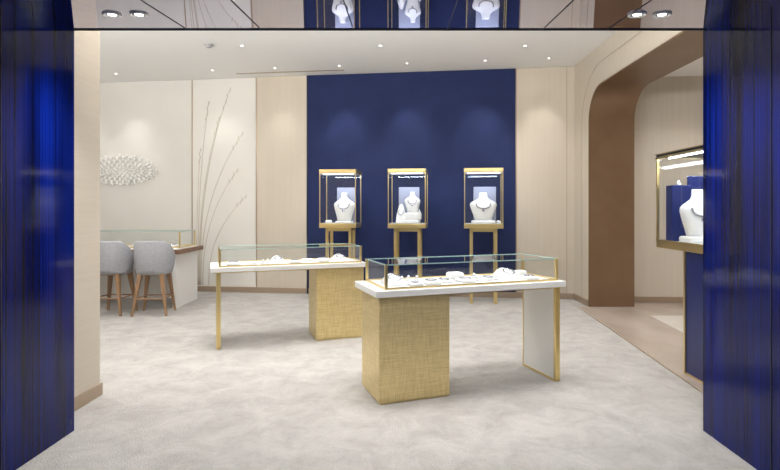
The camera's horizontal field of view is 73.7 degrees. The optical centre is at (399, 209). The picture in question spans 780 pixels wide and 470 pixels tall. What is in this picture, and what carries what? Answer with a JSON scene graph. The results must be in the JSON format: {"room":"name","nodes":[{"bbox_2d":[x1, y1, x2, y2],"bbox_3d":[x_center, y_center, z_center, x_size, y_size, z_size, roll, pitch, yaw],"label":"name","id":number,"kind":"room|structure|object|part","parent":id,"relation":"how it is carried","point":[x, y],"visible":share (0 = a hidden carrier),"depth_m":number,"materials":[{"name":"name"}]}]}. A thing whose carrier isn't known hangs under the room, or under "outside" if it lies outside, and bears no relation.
{"room":"shop","nodes":[
{"label":"shop","id":0,"kind":"room"},
{"bbox_2d":[74,31,99,397],"bbox_3d":[-4.857,-0.475,4.010,4.685,4.050,0.700,0,0,0],"label":"wall","id":1,"kind":"structure","parent":0,"point":[86,43],"depth_m":4.17,"materials":[{"name":"beige wood"}]},
{"bbox_2d":[74,382,102,411],"bbox_3d":[-3.000,1.500,4.019,1.000,0.100,0.707,0,0,0],"label":"baseboard","id":2,"kind":"structure","parent":1,"relation":"attached to","point":[86,397],"depth_m":4.17,"materials":[{"name":"beige wood"}]},
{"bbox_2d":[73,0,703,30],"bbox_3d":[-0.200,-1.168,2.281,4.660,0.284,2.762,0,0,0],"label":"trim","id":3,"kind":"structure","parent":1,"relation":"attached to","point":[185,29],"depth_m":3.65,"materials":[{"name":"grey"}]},
{"bbox_2d":[100,80,191,243],"bbox_3d":[-1.710,-0.475,9.824,11.101,4.050,0.248,0,0,7],"label":"wall","id":4,"kind":"structure","parent":0,"point":[150,120],"depth_m":10.11,"materials":[{"name":"paint"}]},
{"bbox_2d":[100,154,157,185],"bbox_3d":[-5.460,-0.782,10.149,1.565,0.619,0.052,0,0,7],"label":"wall ornament","id":5,"kind":"object","parent":4,"relation":"attached to","point":[128,156],"visible":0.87,"depth_m":10.13,"materials":[{"name":"white"}]},
{"bbox_2d":[192,80,192,243],"bbox_3d":[-3.980,-0.470,9.987,0.020,4.040,0.068,0,0,0],"label":"trim","id":6,"kind":"structure","parent":4,"relation":"attached to","point":[192,80],"depth_m":9.95,"materials":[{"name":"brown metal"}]},
{"bbox_2d":[196,88,246,284],"bbox_3d":[-3.401,-0.453,9.886,1.016,3.766,0.020,0,0,7],"label":"relief","id":7,"kind":"object","parent":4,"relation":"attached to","point":[199,237],"visible":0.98,"depth_m":9.93,"materials":[{"name":"beige paint"}]},
{"bbox_2d":[256,78,256,286],"bbox_3d":[-2.700,-0.470,9.831,0.040,4.040,0.055,0,0,0],"label":"trim","id":8,"kind":"structure","parent":4,"relation":"attached to","point":[256,78],"depth_m":9.80,"materials":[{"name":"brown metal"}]},
{"bbox_2d":[307,76,307,293],"bbox_3d":[-1.720,-0.470,9.680,0.020,4.040,0.103,0,0,0],"label":"trim","id":9,"kind":"structure","parent":4,"relation":"attached to","point":[307,76],"depth_m":9.63,"materials":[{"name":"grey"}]},
{"bbox_2d":[197,286,573,298],"bbox_3d":[-0.471,1.500,9.518,7.049,0.100,0.104,0,0,7],"label":"baseboard","id":10,"kind":"structure","parent":4,"relation":"attached to","point":[199,288],"depth_m":9.67,"materials":[{"name":"brown metal"}]},
{"bbox_2d":[516,69,516,297],"bbox_3d":[2.050,-0.470,9.203,0.020,4.040,0.093,0,0,0],"label":"trim","id":11,"kind":"structure","parent":4,"relation":"attached to","point":[516,69],"depth_m":9.16,"materials":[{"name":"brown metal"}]},
{"bbox_2d":[566,67,566,292],"bbox_3d":[2.905,-0.520,9.097,0.010,3.940,0.083,0,0,0],"label":"trim","id":12,"kind":"structure","parent":4,"relation":"attached to","point":[566,67],"depth_m":9.06,"materials":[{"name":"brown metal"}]},
{"bbox_2d":[193,78,255,286],"bbox_3d":[-3.345,-0.473,9.908,1.250,4.045,0.220,0,0,0],"label":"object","id":13,"kind":"object","parent":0,"point":[238,117],"depth_m":9.87,"materials":[{"name":"beige paint"}]},
{"bbox_2d":[257,75,306,293],"bbox_3d":[-2.205,-0.473,9.747,0.950,4.045,0.212,0,0,0],"label":"panel","id":14,"kind":"object","parent":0,"point":[281,100],"depth_m":9.70,"materials":[{"name":"beige wood"}]},
{"bbox_2d":[100,31,615,82],"bbox_3d":[-1.950,-2.550,7.130,10.500,0.100,6.940,0,0,0],"label":"ceiling","id":15,"kind":"structure","parent":0,"point":[136,56],"depth_m":8.26,"materials":[{"name":"white paint"}]},
{"bbox_2d":[204,42,213,47],"bbox_3d":[-2.880,-2.475,7.830,0.140,0.050,0.140,0,0,0],"label":"smoke detector","id":16,"kind":"object","parent":15,"relation":"attached to","point":[208,45],"visible":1,"depth_m":7.79,"materials":[{"name":"grey plastic"}]},
{"bbox_2d":[236,70,343,73],"bbox_3d":[-2.000,-2.497,9.406,2.021,0.006,0.040,0,0,7],"label":"trim","id":17,"kind":"structure","parent":15,"relation":"attached to","point":[318,70],"depth_m":9.38,"materials":[{"name":"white paint"}]},
{"bbox_2d":[5,0,766,28],"bbox_3d":[-0.080,-1.164,2.277,4.412,0.271,2.755,0,0,0],"label":"ceiling","id":18,"kind":"structure","parent":0,"point":[75,14],"depth_m":3.25,"materials":[{"name":"grey mirror"}]},
{"bbox_2d":[102,12,121,17],"bbox_3d":[-1.817,-1.230,3.280,0.111,0.020,0.111,0,0,7],"label":"recessed light","id":19,"kind":"object","parent":18,"relation":"in","point":[107,14],"visible":1,"depth_m":3.28,"materials":[{"name":"white metal"}]},
{"bbox_2d":[129,11,148,17],"bbox_3d":[-1.646,-1.230,3.280,0.111,0.020,0.111,0,0,7],"label":"recessed light","id":20,"kind":"object","parent":18,"relation":"in","point":[134,14],"visible":1,"depth_m":3.27,"materials":[{"name":"white metal"}]},
{"bbox_2d":[627,12,646,17],"bbox_3d":[1.495,-1.230,3.280,0.111,0.020,0.111,0,0,7],"label":"recessed light","id":21,"kind":"object","parent":18,"relation":"in","point":[635,14],"visible":1,"depth_m":3.28,"materials":[{"name":"white metal"}]},
{"bbox_2d":[652,11,671,17],"bbox_3d":[1.653,-1.230,3.280,0.111,0.020,0.111,0,0,7],"label":"recessed light","id":22,"kind":"object","parent":18,"relation":"in","point":[659,14],"visible":1,"depth_m":3.28,"materials":[{"name":"white metal"}]},
{"bbox_2d":[17,291,756,469],"bbox_3d":[-0.100,1.600,3.800,14.200,0.100,13.600,0,0,0],"label":"floor","id":23,"kind":"structure","parent":0,"point":[274,396],"depth_m":4.21,"materials":[{"name":"carpet"}]},
{"bbox_2d":[0,0,73,469],"bbox_3d":[-2.595,0.120,2.277,0.610,2.860,2.755,0,0,0],"label":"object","id":24,"kind":"object","parent":23,"relation":"on","point":[38,50],"visible":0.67,"depth_m":3.28,"materials":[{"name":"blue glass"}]},
{"bbox_2d":[100,241,137,315],"bbox_3d":[-4.301,1.000,7.800,0.574,1.100,0.510,0,0,4],"label":"tub chair","id":25,"kind":"object","parent":23,"relation":"on","point":[116,258],"visible":0.64,"depth_m":7.62,"materials":[{"name":"grey fabric"}]},
{"bbox_3d":[-4.300,0.895,7.820,0.490,0.110,0.470,0,0,4],"label":"seat","id":26,"kind":"part","parent":25,"relation":"part of","materials":[{"name":"grey fabric"}]},
{"bbox_2d":[100,230,202,307],"bbox_3d":[-5.020,0.948,8.600,3.160,1.204,1.000,0,0,0],"label":"table","id":27,"kind":"object","parent":23,"relation":"on","point":[184,272],"visible":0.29,"depth_m":8.83,"materials":[{"name":"white paint"}]},
{"bbox_3d":[-5.010,1.095,8.900,2.860,0.810,0.040,0,0,0],"label":"modesty panel","id":28,"kind":"part","parent":27,"relation":"part of","materials":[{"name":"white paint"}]},
{"bbox_3d":[-4.980,0.482,8.710,2.860,0.265,0.640,0,0,0],"label":"frame","id":29,"kind":"part","parent":27,"relation":"part of","materials":[{"name":"gold metal"}]},
{"bbox_3d":[-3.550,1.120,8.610,0.060,0.860,0.860,0,0,0],"label":"panel","id":30,"kind":"part","parent":27,"relation":"part of","materials":[{"name":"white paint"}]},
{"bbox_2d":[131,241,175,316],"bbox_3d":[-3.678,1.000,7.780,0.574,1.100,0.510,0,0,-6],"label":"tub chair","id":31,"kind":"object","parent":23,"relation":"on","point":[151,258],"visible":1,"depth_m":7.60,"materials":[{"name":"grey fabric"}]},
{"bbox_3d":[-3.680,0.895,7.800,0.490,0.110,0.470,0,0,-6],"label":"seat","id":32,"kind":"part","parent":31,"relation":"part of","materials":[{"name":"grey fabric"}]},
{"bbox_2d":[210,243,364,349],"bbox_3d":[-1.353,0.993,6.311,1.785,1.114,0.650,0,0,-20],"label":"display table","id":33,"kind":"object","parent":23,"relation":"on","point":[335,303],"depth_m":6.22,"materials":[{"name":"white paint"}]},
{"bbox_3d":[-2.106,1.120,6.026,0.045,0.860,0.530,0,0,-20],"label":"leg frame","id":34,"kind":"part","parent":33,"relation":"part of","materials":[{"name":"gold metal"}]},
{"bbox_3d":[-1.353,0.696,6.311,1.725,0.012,0.590,0,0,-20],"label":"rail","id":35,"kind":"part","parent":33,"relation":"part of","materials":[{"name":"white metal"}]},
{"bbox_3d":[-1.335,0.539,6.322,1.641,0.198,0.556,0,0,-20],"label":"frame","id":36,"kind":"part","parent":33,"relation":"part of","materials":[{"name":"gold metal"}]},
{"bbox_2d":[319,169,360,258],"bbox_3d":[-1.030,0.430,9.030,0.640,2.240,0.460,0,0,7],"label":"display case","id":37,"kind":"object","parent":23,"relation":"on","point":[345,206],"visible":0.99,"depth_m":8.92,"materials":[{"name":"gold metal"}]},
{"bbox_2d":[319,224,360,227],"bbox_3d":[-1.030,0.273,9.030,0.640,0.065,0.460,0,0,7],"label":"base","id":38,"kind":"object","parent":37,"relation":"on","point":[320,225],"depth_m":8.80,"materials":[{"name":"gold metal"}]},
{"bbox_3d":[-1.030,-0.195,9.030,0.634,0.870,0.454,0,0,7],"label":"frame","id":39,"kind":"part","parent":37,"relation":"part of","materials":[{"name":"gold metal"}]},
{"bbox_2d":[388,168,427,276],"bbox_3d":[0.140,0.430,8.880,0.640,2.240,0.460,0,0,7],"label":"display case","id":40,"kind":"object","parent":23,"relation":"on","point":[408,217],"visible":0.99,"depth_m":8.80,"materials":[{"name":"gold metal"}]},
{"bbox_2d":[388,224,427,227],"bbox_3d":[0.140,0.273,8.880,0.640,0.065,0.460,0,0,7],"label":"tray","id":41,"kind":"object","parent":40,"relation":"on","point":[389,225],"depth_m":8.65,"materials":[{"name":"gold metal"}]},
{"bbox_3d":[0.140,-0.195,8.880,0.634,0.870,0.454,0,0,7],"label":"frame","id":42,"kind":"part","parent":40,"relation":"part of","materials":[{"name":"gold metal"}]},
{"bbox_2d":[355,253,565,404],"bbox_3d":[0.542,0.993,4.671,1.785,1.114,0.650,0,0,-20],"label":"display table","id":43,"kind":"object","parent":23,"relation":"on","point":[405,321],"depth_m":4.32,"materials":[{"name":"white paint"}]},
{"bbox_3d":[0.560,0.539,4.682,1.641,0.198,0.556,0,0,-20],"label":"frame","id":44,"kind":"part","parent":43,"relation":"part of","materials":[{"name":"gold metal"}]},
{"bbox_3d":[0.542,0.696,4.671,1.725,0.012,0.590,0,0,-20],"label":"rail","id":45,"kind":"part","parent":43,"relation":"part of","materials":[{"name":"gold metal"}]},
{"bbox_3d":[1.335,1.120,4.949,0.045,0.860,0.530,0,0,-20],"label":"leg frame","id":46,"kind":"part","parent":43,"relation":"part of","materials":[{"name":"gold metal"}]},
{"bbox_2d":[464,168,502,303],"bbox_3d":[1.400,0.430,8.750,0.640,2.240,0.460,0,0,7],"label":"display case","id":47,"kind":"object","parent":23,"relation":"on","point":[483,206],"visible":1,"depth_m":8.63,"materials":[{"name":"gold metal"}]},
{"bbox_2d":[464,225,502,228],"bbox_3d":[1.400,0.273,8.750,0.640,0.065,0.460,0,0,7],"label":"tray","id":48,"kind":"object","parent":47,"relation":"on","point":[465,226],"depth_m":8.52,"materials":[{"name":"gold metal"}]},
{"bbox_3d":[1.400,-0.195,8.750,0.634,0.870,0.454,0,0,7],"label":"frame","id":49,"kind":"part","parent":47,"relation":"part of","materials":[{"name":"gold metal"}]},
{"bbox_2d":[578,306,702,393],"bbox_3d":[2.692,1.546,6.120,0.020,0.008,4.394,0,0,4],"label":"trim","id":50,"kind":"structure","parent":23,"relation":"on","point":[653,358],"depth_m":5.49,"materials":[{"name":"brown metal"}]},
{"bbox_2d":[703,0,779,469],"bbox_3d":[2.415,0.120,2.277,0.570,2.860,2.755,0,0,0],"label":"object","id":51,"kind":"object","parent":23,"relation":"on","point":[736,48],"visible":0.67,"depth_m":3.23,"materials":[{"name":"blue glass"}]},
{"bbox_2d":[0,6,771,469],"bbox_3d":[-0.081,0.190,2.983,4.425,2.720,0.006,0,0,0],"label":"trim","id":52,"kind":"structure","parent":51,"relation":"attached to","point":[0,6],"depth_m":2.98,"materials":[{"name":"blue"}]},
{"bbox_2d":[308,69,515,291],"bbox_3d":[0.165,-0.473,9.449,3.750,4.045,0.560,0,0,0],"label":"panel","id":53,"kind":"object","parent":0,"point":[444,123],"depth_m":9.40,"materials":[{"name":"blue paint"}]},
{"bbox_2d":[517,67,573,292],"bbox_3d":[2.555,-0.473,9.143,0.990,4.045,0.207,0,0,0],"label":"panel","id":54,"kind":"object","parent":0,"point":[541,92],"depth_m":9.10,"materials":[{"name":"beige wood"}]},
{"bbox_2d":[574,31,702,306],"bbox_3d":[3.390,-0.475,6.430,0.720,4.050,5.540,0,0,0],"label":"wall","id":55,"kind":"structure","parent":0,"point":[612,116],"depth_m":8.32,"materials":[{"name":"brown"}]},
{"bbox_2d":[574,294,587,305],"bbox_3d":[3.022,1.500,8.690,0.015,0.100,0.660,0,0,0],"label":"baseboard","id":56,"kind":"structure","parent":55,"relation":"attached to","point":[578,298],"depth_m":8.66,"materials":[{"name":"brown wood"}]},
{"bbox_2d":[582,31,640,112],"bbox_3d":[3.033,-0.349,6.160,0.014,3.798,5.016,0,0,0],"label":"trim","id":57,"kind":"structure","parent":55,"relation":"attached to","point":[640,31],"depth_m":7.74,"materials":[{"name":"brown metal"}]},
{"bbox_2d":[588,31,685,306],"bbox_3d":[3.030,-0.184,6.160,0.020,3.468,4.356,0,0,0],"label":"trim","id":58,"kind":"structure","parent":55,"relation":"attached to","point":[681,32],"depth_m":8.32,"materials":[{"name":"brown wood"}]},
{"bbox_2d":[581,303,702,390],"bbox_3d":[4.720,1.548,6.315,4.361,0.004,4.770,0,0,0],"label":"floor","id":59,"kind":"structure","parent":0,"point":[663,342],"depth_m":6.78,"materials":[{"name":"stone"}]},
{"bbox_2d":[651,316,682,332],"bbox_3d":[4.575,1.544,5.800,2.450,0.003,3.600,0,0,0],"label":"inlay","id":60,"kind":"object","parent":59,"relation":"on","point":[676,322],"visible":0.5,"depth_m":7.26,"materials":[{"name":"stone"}]},
{"bbox_2d":[655,144,702,383],"bbox_3d":[3.040,0.485,4.860,0.736,2.130,1.176,0,0,0],"label":"display case","id":61,"kind":"object","parent":59,"relation":"on","point":[684,203],"visible":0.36,"depth_m":4.93,"materials":[{"name":"blue paint"}]},
{"bbox_3d":[3.040,-0.555,4.860,0.736,0.050,1.176,0,0,0],"label":"canopy trim","id":62,"kind":"part","parent":61,"relation":"part of","materials":[{"name":"gold metal"}]},
{"bbox_2d":[656,242,702,253],"bbox_3d":[3.040,0.360,4.860,0.720,0.060,1.160,0,0,0],"label":"tray","id":63,"kind":"object","parent":61,"relation":"on","point":[687,247],"depth_m":4.91,"materials":[{"name":"gold metal"}]},
{"bbox_3d":[3.040,-0.105,4.860,0.724,0.870,1.164,0,0,0],"label":"frame","id":64,"kind":"part","parent":61,"relation":"part of","materials":[{"name":"gold metal"}]},
{"bbox_2d":[634,76,702,302],"bbox_3d":[5.350,-0.375,8.800,3.300,3.850,0.600,0,0,0],"label":"wall","id":65,"kind":"structure","parent":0,"point":[669,110],"depth_m":8.70,"materials":[{"name":"beige wood"}]},
{"bbox_2d":[634,296,682,302],"bbox_3d":[5.330,1.498,8.640,3.155,0.096,0.070,0,0,5],"label":"baseboard","id":66,"kind":"structure","parent":65,"relation":"attached to","point":[636,298],"depth_m":8.69,"materials":[{"name":"brown wood"}]},
{"bbox_2d":[663,57,702,76],"bbox_3d":[5.150,-2.290,6.630,3.700,0.120,5.940,0,0,0],"label":"ceiling","id":67,"kind":"structure","parent":0,"point":[695,68],"depth_m":8.31,"materials":[{"name":"white paint"}]}
]}

